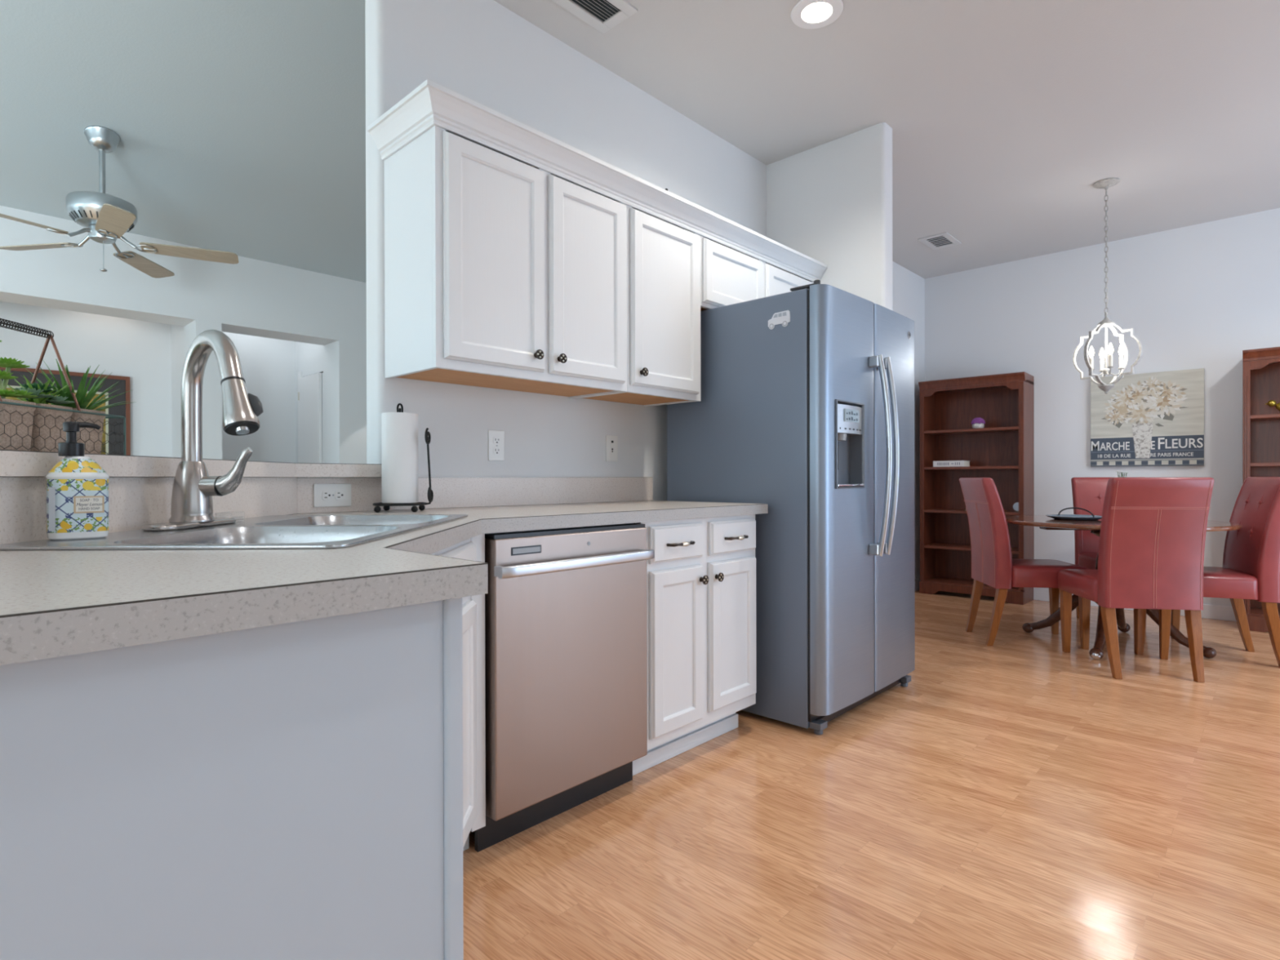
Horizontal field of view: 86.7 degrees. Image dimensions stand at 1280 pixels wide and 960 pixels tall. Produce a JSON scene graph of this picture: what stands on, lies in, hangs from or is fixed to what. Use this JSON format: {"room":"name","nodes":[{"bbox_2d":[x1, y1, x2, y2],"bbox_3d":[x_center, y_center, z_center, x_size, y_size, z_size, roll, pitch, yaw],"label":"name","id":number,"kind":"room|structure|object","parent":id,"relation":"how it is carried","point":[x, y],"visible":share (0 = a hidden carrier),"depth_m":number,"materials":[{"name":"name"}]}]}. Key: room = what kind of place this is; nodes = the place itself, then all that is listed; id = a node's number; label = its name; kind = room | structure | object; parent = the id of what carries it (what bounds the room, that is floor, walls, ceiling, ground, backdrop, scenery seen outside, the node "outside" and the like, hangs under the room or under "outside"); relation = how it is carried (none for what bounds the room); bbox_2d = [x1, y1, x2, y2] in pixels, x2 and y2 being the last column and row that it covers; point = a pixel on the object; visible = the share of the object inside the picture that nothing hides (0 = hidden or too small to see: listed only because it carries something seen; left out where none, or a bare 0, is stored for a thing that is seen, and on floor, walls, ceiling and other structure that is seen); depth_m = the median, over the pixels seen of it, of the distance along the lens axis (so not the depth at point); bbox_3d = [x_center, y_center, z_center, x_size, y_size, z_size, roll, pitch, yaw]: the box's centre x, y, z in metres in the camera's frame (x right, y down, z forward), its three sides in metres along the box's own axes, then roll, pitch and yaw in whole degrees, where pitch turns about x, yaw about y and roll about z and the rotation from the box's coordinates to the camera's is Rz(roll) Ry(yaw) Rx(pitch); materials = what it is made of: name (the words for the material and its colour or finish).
{"room":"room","nodes":[
{"label":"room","id":0,"kind":"room"},
{"bbox_2d":[0,301,295,462],"bbox_3d":[-5.051,-0.355,5.152,0.100,2.700,4.950,0,0,43],"label":"wall","id":1,"kind":"structure","parent":0,"point":[139,350],"depth_m":5.89,"materials":[{"name":"white paint"}]},
{"bbox_2d":[0,366,130,455],"bbox_3d":[-4.716,-0.401,5.397,0.044,0.948,1.065,0,0,43],"label":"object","id":2,"kind":"object","parent":1,"relation":"attached to","point":[124,410],"visible":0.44,"depth_m":5.67,"materials":[{"name":"brown wood"}]},
{"bbox_2d":[171,324,184,457],"bbox_3d":[-3.877,-0.360,5.811,0.700,2.700,0.080,0,0,43],"label":"wall","id":3,"kind":"structure","parent":0,"point":[177,331],"depth_m":5.89,"materials":[{"name":"white paint"}]},
{"bbox_2d":[0,205,366,463],"bbox_3d":[-4.331,-0.420,4.574,0.340,2.830,7.900,0,0,43],"label":"wall","id":4,"kind":"structure","parent":0,"point":[249,296],"depth_m":5.34,"materials":[{"name":"white paint"}]},
{"bbox_2d":[295,342,324,463],"bbox_3d":[-3.155,-0.364,6.575,0.700,2.700,0.098,0,0,43],"label":"wall","id":5,"kind":"structure","parent":0,"point":[309,357],"depth_m":6.54,"materials":[{"name":"white paint"}]},
{"bbox_2d":[297,371,302,462],"bbox_3d":[-3.346,-0.039,6.677,0.064,2.050,0.016,0,0,43],"label":"trim","id":6,"kind":"structure","parent":5,"relation":"attached to","point":[300,373],"depth_m":6.68,"materials":[{"name":"white"}]},
{"bbox_2d":[297,371,323,463],"bbox_3d":[-3.143,-0.018,6.472,0.520,1.987,0.036,0,0,43],"label":"door","id":7,"kind":"structure","parent":5,"relation":"in","point":[309,393],"depth_m":6.44,"materials":[{"name":"white paint"}]},
{"bbox_2d":[364,0,766,501],"bbox_3d":[-0.105,-1.110,3.094,0.115,4.200,2.300,0,0,43],"label":"wall","id":8,"kind":"structure","parent":0,"point":[482,51],"depth_m":2.66,"materials":[{"name":"white paint"}]},
{"bbox_2d":[488,430,504,461],"bbox_3d":[-0.539,-0.129,2.547,0.007,0.114,0.071,0,0,43],"label":"power outlet","id":9,"kind":"object","parent":8,"relation":"attached to","point":[495,437],"visible":1,"depth_m":2.54,"materials":[{"name":"white plastic"}]},
{"bbox_2d":[493,447,501,454],"bbox_3d":[-0.537,-0.110,2.545,0.002,0.027,0.034,0,0,43],"label":"socket","id":10,"kind":"object","parent":9,"relation":"attached to","point":[496,451],"depth_m":2.54,"materials":[{"name":"white plastic"}]},
{"bbox_2d":[493,436,501,444],"bbox_3d":[-0.537,-0.149,2.545,0.002,0.027,0.034,0,0,43],"label":"socket","id":11,"kind":"object","parent":9,"relation":"attached to","point":[496,440],"depth_m":2.54,"materials":[{"name":"white plastic"}]},
{"bbox_2d":[384,125,626,398],"bbox_3d":[-0.428,-0.736,2.397,0.369,0.798,0.809,0,0,43],"label":"upper cabinet","id":12,"kind":"object","parent":8,"relation":"attached to","point":[502,271],"visible":0.97,"depth_m":2.19,"materials":[{"name":"white paint"}]},
{"bbox_2d":[605,435,617,461],"bbox_3d":[-0.124,-0.138,2.986,0.006,0.114,0.071,0,0,43],"label":"phone jack plate","id":13,"kind":"object","parent":8,"relation":"attached to","point":[611,442],"visible":1,"depth_m":2.98,"materials":[{"name":"white plastic"}]},
{"bbox_2d":[573,204,701,406],"bbox_3d":[0.006,-0.738,2.857,0.369,0.798,0.451,0,0,43],"label":"upper cabinet","id":14,"kind":"object","parent":8,"relation":"attached to","point":[664,257],"visible":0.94,"depth_m":2.74,"materials":[{"name":"white paint"}]},
{"bbox_2d":[700,235,813,311],"bbox_3d":[0.502,-0.947,3.400,0.344,0.386,1.018,0,0,43],"label":"upper cabinet","id":15,"kind":"object","parent":8,"relation":"attached to","point":[729,276],"visible":0.35,"depth_m":3.08,"materials":[{"name":"white paint"}]},
{"bbox_2d":[367,79,827,282],"bbox_3d":[0.062,-1.099,2.907,0.379,0.090,2.339,0,0,43],"label":"crown molding","id":16,"kind":"structure","parent":15,"relation":"attached to","point":[430,104],"depth_m":2.31,"materials":[{"name":"white paint"}]},
{"bbox_2d":[0,0,1279,282],"bbox_3d":[-0.339,-2.409,2.186,8.900,1.240,9.930,0,0,43],"label":"ceiling","id":17,"kind":"structure","parent":0,"point":[1004,117],"depth_m":3.56,"materials":[{"name":"grey paint"}]},
{"bbox_2d":[0,124,239,278],"bbox_3d":[-3.139,-1.637,3.961,1.288,0.830,1.336,0,0,43],"label":"ceiling fan","id":18,"kind":"object","parent":17,"relation":"hanging from","point":[105,217],"visible":1,"depth_m":3.96,"materials":[{"name":"silver metal"}]},
{"bbox_2d":[551,0,637,33],"bbox_3d":[-0.210,-1.792,2.518,0.193,0.010,0.385,0,0,43],"label":"ceiling vent","id":19,"kind":"object","parent":17,"relation":"in","point":[602,15],"visible":1,"depth_m":2.59,"materials":[{"name":"white metal"}]},
{"bbox_2d":[791,0,843,29],"bbox_3d":[0.679,-1.796,2.604,0.196,0.007,0.196,0,0,43],"label":"recessed light","id":20,"kind":"object","parent":17,"relation":"in","point":[806,14],"visible":1,"depth_m":2.60,"materials":[{"name":"white"}]},
{"bbox_2d":[917,231,961,249],"bbox_3d":[2.271,-1.806,5.137,0.210,0.010,0.320,0,0,43],"label":"ceiling vent","id":21,"kind":"object","parent":17,"relation":"in","point":[942,240],"visible":1,"depth_m":5.12,"materials":[{"name":"white metal"}]},
{"bbox_2d":[1072,177,1142,394],"bbox_3d":[2.836,-1.166,4.125,0.298,1.286,0.254,0,0,18],"label":"chandelier","id":22,"kind":"object","parent":17,"relation":"hanging from","point":[1107,183],"visible":1,"depth_m":4.12,"materials":[{"name":"white metal"}]},
{"bbox_2d":[1088,357,1093,368],"bbox_3d":[2.763,-0.713,4.151,0.020,0.070,0.021,0,0,43],"label":"candle","id":23,"kind":"object","parent":22,"relation":"on","point":[1091,359],"depth_m":4.14,"materials":[{"name":"beige wax"}]},
{"bbox_2d":[1099,359,1104,370],"bbox_3d":[2.861,-0.714,4.200,0.020,0.070,0.021,0,0,43],"label":"candle","id":24,"kind":"object","parent":22,"relation":"on","point":[1101,361],"depth_m":4.19,"materials":[{"name":"beige wax"}]},
{"bbox_2d":[1108,354,1112,366],"bbox_3d":[2.812,-0.713,4.052,0.020,0.070,0.021,0,0,43],"label":"candle","id":25,"kind":"object","parent":22,"relation":"on","point":[1110,357],"depth_m":4.04,"materials":[{"name":"beige wax"}]},
{"bbox_2d":[1119,355,1123,367],"bbox_3d":[2.911,-0.714,4.102,0.020,0.070,0.021,0,0,43],"label":"candle","id":26,"kind":"object","parent":22,"relation":"on","point":[1121,358],"depth_m":4.09,"materials":[{"name":"beige wax"}]},
{"bbox_2d":[766,122,892,310],"bbox_3d":[0.949,-0.409,3.763,0.888,2.790,0.115,0,0,43],"label":"wall","id":27,"kind":"structure","parent":0,"point":[830,203],"depth_m":3.56,"materials":[{"name":"white paint"}]},
{"bbox_2d":[462,590,1279,959],"bbox_3d":[-0.814,1.018,2.633,10.400,0.050,10.100,0,0,43],"label":"floor","id":28,"kind":"structure","parent":0,"point":[1020,798],"depth_m":1.91,"materials":[{"name":"laminate"}]},
{"bbox_2d":[0,597,463,959],"bbox_3d":[-0.655,0.572,0.569,0.257,0.856,1.002,0,0,43],"label":"peninsula panel","id":29,"kind":"object","parent":28,"relation":"on","point":[293,790],"visible":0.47,"depth_m":0.67,"materials":[{"name":"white paint"}]},
{"bbox_2d":[431,533,485,851],"bbox_3d":[-0.456,0.568,1.432,0.117,0.856,0.822,0,0,-2],"label":"base cabinet","id":30,"kind":"object","parent":28,"relation":"on","point":[473,548],"visible":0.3,"depth_m":1.69,"materials":[{"name":"white paint"}]},
{"bbox_2d":[475,523,654,852],"bbox_3d":[-0.382,0.567,2.172,0.660,0.853,0.595,0,0,43],"label":"dishwasher","id":31,"kind":"object","parent":28,"relation":"on","point":[566,668],"visible":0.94,"depth_m":1.93,"materials":[{"name":"silver metal"}]},
{"bbox_2d":[487,523,629,533],"bbox_3d":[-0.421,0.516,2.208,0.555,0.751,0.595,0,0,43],"label":"countertop","id":32,"kind":"structure","parent":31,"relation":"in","point":[624,523],"depth_m":1.98,"materials":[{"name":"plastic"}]},
{"bbox_2d":[632,514,756,775],"bbox_3d":[0.035,0.563,2.645,0.657,0.856,0.663,0,0,43],"label":"base cabinet","id":33,"kind":"object","parent":28,"relation":"on","point":[701,575],"visible":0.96,"depth_m":2.42,"materials":[{"name":"white paint"}]},
{"bbox_2d":[0,500,768,665],"bbox_3d":[-0.429,0.120,1.624,1.425,0.038,2.870,0,0,43],"label":"countertop","id":34,"kind":"structure","parent":33,"relation":"on","point":[54,603],"depth_m":0.74,"materials":[{"name":"laminate"}]},
{"bbox_2d":[141,329,262,531],"bbox_3d":[-0.873,-0.100,1.343,0.187,0.392,0.365,0,0,-39],"label":"faucet","id":35,"kind":"object","parent":34,"relation":"on","point":[193,490],"visible":1,"depth_m":1.37,"materials":[{"name":"silver metal"}]},
{"bbox_2d":[0,514,467,550],"bbox_3d":[-0.719,0.183,1.427,0.530,0.174,0.850,0,0,-2],"label":"sink","id":36,"kind":"object","parent":34,"relation":"in","point":[272,531],"visible":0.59,"depth_m":1.38,"materials":[{"name":"silver metal"}]},
{"bbox_2d":[45,421,109,540],"bbox_3d":[-0.932,0.000,1.125,0.080,0.194,0.062,0,0,-44],"label":"soap bottle","id":37,"kind":"object","parent":36,"relation":"on","point":[77,486],"visible":1,"depth_m":1.11,"materials":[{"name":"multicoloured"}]},
{"bbox_2d":[214,511,244,521],"bbox_3d":[-0.937,0.085,1.551,0.036,0.022,0.056,0,0,-2],"label":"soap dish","id":38,"kind":"object","parent":36,"relation":"on","point":[239,516],"visible":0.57,"depth_m":1.55,"materials":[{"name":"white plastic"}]},
{"bbox_2d":[373,403,433,512],"bbox_3d":[-0.750,-0.071,2.143,0.178,0.341,0.163,0,0,-27],"label":"paper towel holder","id":39,"kind":"object","parent":34,"relation":"on","point":[377,508],"visible":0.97,"depth_m":2.13,"materials":[{"name":"black metal"}]},
{"bbox_2d":[381,412,418,502],"bbox_3d":[-0.757,-0.069,2.139,0.109,0.280,0.109,0,0,43],"label":"paper towel roll","id":40,"kind":"object","parent":39,"relation":"on","point":[399,430],"visible":1,"depth_m":2.09,"materials":[{"name":"white paper"}]},
{"bbox_2d":[666,279,915,734],"bbox_3d":[0.763,0.105,3.158,0.890,1.767,0.920,0,0,43],"label":"refrigerator","id":41,"kind":"object","parent":28,"relation":"on","point":[811,419],"visible":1,"depth_m":2.78,"materials":[{"name":"grey metal"}]},
{"bbox_2d":[768,310,790,328],"bbox_3d":[0.556,-0.640,2.713,0.101,0.064,0.004,0,0,43],"label":"magnet","id":42,"kind":"object","parent":41,"relation":"attached to","point":[784,317],"visible":1,"depth_m":2.71,"materials":[{"name":"white plastic"}]},
{"bbox_2d":[918,371,1034,604],"bbox_3d":[2.807,0.066,5.675,0.817,1.818,0.331,0,0,43],"label":"bookcase","id":43,"kind":"object","parent":28,"relation":"on","point":[1002,451],"visible":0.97,"depth_m":5.78,"materials":[{"name":"brown wood"}]},
{"bbox_2d":[933,460,969,466],"bbox_3d":[2.647,-0.137,5.761,0.248,0.050,0.165,0,0,43],"label":"book","id":44,"kind":"object","parent":43,"relation":"on","point":[948,463],"visible":0.93,"depth_m":5.69,"materials":[{"name":"white paper"}]},
{"bbox_2d":[937,462,959,465],"bbox_3d":[2.592,-0.137,5.699,0.184,0.024,0.001,0,0,43],"label":"print","id":45,"kind":"object","parent":44,"relation":"attached to","point":[938,463],"depth_m":5.70,"materials":[{"name":"grey paper"}]},
{"bbox_2d":[970,417,985,428],"bbox_3d":[2.803,-0.469,5.622,0.104,0.096,0.107,0,0,43],"label":"potted flower","id":46,"kind":"object","parent":43,"relation":"on","point":[977,423],"visible":0.98,"depth_m":5.59,"materials":[{"name":"purple plant"}]},
{"bbox_2d":[1013,502,1018,511],"bbox_3d":[3.050,0.216,5.474,0.072,0.071,0.020,0,0,43],"label":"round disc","id":47,"kind":"object","parent":43,"relation":"on","point":[1015,506],"visible":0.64,"depth_m":5.48,"materials":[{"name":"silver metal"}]},
{"bbox_2d":[959,477,1090,649],"bbox_3d":[2.349,0.483,4.167,0.610,0.997,0.452,0,0,8],"label":"dining chair","id":48,"kind":"object","parent":28,"relation":"on","point":[993,563],"visible":0.98,"depth_m":4.00,"materials":[{"name":"red leather"}]},
{"bbox_2d":[1005,515,1241,659],"bbox_3d":[2.806,0.609,4.038,1.164,0.741,1.164,0,0,43],"label":"dining table","id":49,"kind":"object","parent":28,"relation":"on","point":[1045,522],"visible":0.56,"depth_m":3.87,"materials":[{"name":"brown wood"}]},
{"bbox_2d":[1045,506,1102,520],"bbox_3d":[2.641,0.202,4.110,0.320,0.072,0.320,0,0,43],"label":"serving tray","id":50,"kind":"object","parent":49,"relation":"on","point":[1063,517],"visible":0.93,"depth_m":4.08,"materials":[{"name":"black metal"}]},
{"bbox_2d":[1115,471,1128,477],"bbox_3d":[2.921,0.092,4.101,0.076,0.291,0.080,0,0,43],"label":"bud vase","id":51,"kind":"object","parent":49,"relation":"on","point":[1121,473],"visible":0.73,"depth_m":4.10,"materials":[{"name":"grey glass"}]},
{"bbox_2d":[1071,476,1180,639],"bbox_3d":[3.203,0.480,4.497,0.452,0.997,0.610,0,0,18],"label":"dining chair","id":52,"kind":"object","parent":28,"relation":"on","point":[1088,493],"visible":0.22,"depth_m":4.71,"materials":[{"name":"red leather"}]},
{"bbox_2d":[1057,477,1214,682],"bbox_3d":[2.582,0.484,3.582,0.452,0.997,0.610,0,0,8],"label":"dining chair","id":53,"kind":"object","parent":28,"relation":"on","point":[1153,530],"visible":1,"depth_m":3.35,"materials":[{"name":"red leather"}]},
{"bbox_2d":[1144,476,1279,666],"bbox_3d":[3.188,0.482,3.799,0.610,0.997,0.452,0,0,21],"label":"dining chair","id":54,"kind":"object","parent":28,"relation":"on","point":[1251,569],"visible":0.82,"depth_m":3.62,"materials":[{"name":"red leather"}]},
{"bbox_2d":[1242,346,1279,632],"bbox_3d":[4.322,0.068,4.242,0.817,1.818,0.331,0,0,43],"label":"bookcase","id":55,"kind":"object","parent":28,"relation":"on","point":[1260,366],"visible":0.61,"depth_m":4.52,"materials":[{"name":"brown wood"}]},
{"bbox_2d":[1265,400,1279,410],"bbox_3d":[4.136,-0.470,4.389,0.139,0.098,0.058,0,0,43],"label":"ornament","id":56,"kind":"object","parent":55,"relation":"on","point":[1272,402],"visible":0.95,"depth_m":4.40,"materials":[{"name":"gold metal"}]},
{"bbox_2d":[892,261,924,579],"bbox_3d":[1.539,-0.415,5.114,0.110,2.790,2.890,0,0,43],"label":"wall","id":57,"kind":"structure","parent":0,"point":[908,287],"depth_m":5.97,"materials":[{"name":"white paint"}]},
{"bbox_2d":[915,578,920,591],"bbox_3d":[1.621,0.930,5.110,0.014,0.100,2.754,0,0,43],"label":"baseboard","id":58,"kind":"structure","parent":57,"relation":"attached to","point":[917,581],"depth_m":5.96,"materials":[{"name":"white"}]},
{"bbox_2d":[924,208,1279,606],"bbox_3d":[4.401,-0.419,4.472,5.150,2.790,0.110,0,0,43],"label":"wall","id":59,"kind":"structure","parent":0,"point":[1200,295],"depth_m":5.15,"materials":[{"name":"white paint"}]},
{"bbox_2d":[1033,587,1236,622],"bbox_3d":[4.368,0.926,4.424,4.930,0.100,0.014,0,0,43],"label":"baseboard","id":60,"kind":"structure","parent":59,"relation":"attached to","point":[1209,611],"depth_m":4.77,"materials":[{"name":"white"}]},
{"bbox_2d":[1090,368,1204,466],"bbox_3d":[3.728,-0.445,5.007,0.673,0.684,0.034,0,0,43],"label":"print","id":61,"kind":"object","parent":59,"relation":"attached to","point":[1153,419],"visible":1,"depth_m":4.97,"materials":[{"name":"beige paper"}]},
{"bbox_2d":[1131,422,1153,457],"bbox_3d":[3.708,-0.289,5.006,0.128,0.256,0.001,0,0,43],"label":"vase","id":62,"kind":"object","parent":61,"relation":"on","point":[1142,433],"depth_m":5.01,"materials":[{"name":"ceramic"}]},
{"bbox_3d":[-0.984,0.496,1.180,1.470,1.004,1.701,0,0,43],"label":"wall","id":63,"kind":"structure","parent":0,"visible":0},
{"bbox_2d":[0,476,297,544],"bbox_3d":[-1.000,0.049,1.111,0.012,0.108,1.834,0,0,-2],"label":"backsplash","id":64,"kind":"structure","parent":63,"relation":"attached to","point":[134,502],"depth_m":1.34,"materials":[{"name":"laminate"}]},
{"bbox_2d":[0,449,382,477],"bbox_3d":[-1.132,-0.026,1.223,0.561,0.041,2.352,0,0,5],"label":"bar ledge","id":65,"kind":"object","parent":63,"relation":"on","point":[13,463],"visible":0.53,"depth_m":1.39,"materials":[{"name":"laminate"}]},
{"bbox_2d":[0,340,37,450],"bbox_3d":[-1.146,-0.155,1.210,0.088,0.206,0.099,0,0,-2],"label":"potted succulent","id":66,"kind":"object","parent":65,"relation":"on","point":[15,417],"visible":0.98,"depth_m":1.21,"materials":[{"name":"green plant"}]},
{"bbox_2d":[0,398,35,450],"bbox_3d":[-1.150,-0.097,1.214,0.080,0.090,0.080,0,0,-2],"label":"pot","id":67,"kind":"object","parent":66,"relation":"on","point":[15,417],"depth_m":1.21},
{"bbox_2d":[7,375,75,452],"bbox_3d":[-1.151,-0.126,1.296,0.105,0.146,0.119,0,0,32],"label":"potted succulent","id":68,"kind":"object","parent":65,"relation":"on","point":[38,389],"visible":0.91,"depth_m":1.28,"materials":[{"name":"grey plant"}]},
{"bbox_2d":[30,403,72,452],"bbox_3d":[-1.152,-0.097,1.297,0.080,0.090,0.080,0,0,-2],"label":"pot","id":69,"kind":"object","parent":68,"relation":"on","point":[39,443],"depth_m":1.28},
{"bbox_2d":[0,318,126,455],"bbox_3d":[-1.151,-0.169,1.243,0.115,0.244,0.418,0,0,-2],"label":"wire basket","id":70,"kind":"object","parent":65,"relation":"on","point":[29,328],"visible":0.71,"depth_m":1.32,"materials":[{"name":"black"}]},
{"bbox_2d":[8,359,131,453],"bbox_3d":[-1.154,-0.147,1.383,0.199,0.188,0.192,0,0,-2],"label":"potted grass plant","id":71,"kind":"object","parent":65,"relation":"on","point":[83,400],"visible":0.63,"depth_m":1.37,"materials":[{"name":"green plant"}]},
{"bbox_2d":[297,476,653,513],"bbox_3d":[-0.486,0.043,2.592,0.019,0.109,1.570,0,0,43],"label":"backsplash","id":72,"kind":"structure","parent":63,"relation":"attached to","point":[448,491],"depth_m":2.51,"materials":[{"name":"laminate"}]},
{"bbox_2d":[313,483,351,506],"bbox_3d":[-0.946,0.047,2.089,0.007,0.071,0.114,0,0,43],"label":"power outlet","id":73,"kind":"object","parent":72,"relation":"attached to","point":[335,495],"visible":1,"depth_m":2.09,"materials":[{"name":"white plastic"}]},
{"bbox_2d":[322,489,331,501],"bbox_3d":[-0.958,0.047,2.073,0.002,0.034,0.027,0,0,43],"label":"socket","id":74,"kind":"object","parent":73,"relation":"attached to","point":[326,494],"depth_m":2.07,"materials":[{"name":"white plastic"}]},
{"bbox_2d":[335,489,344,500],"bbox_3d":[-0.931,0.047,2.102,0.002,0.034,0.027,0,0,43],"label":"socket","id":75,"kind":"object","parent":73,"relation":"attached to","point":[340,494],"depth_m":2.10,"materials":[{"name":"white plastic"}]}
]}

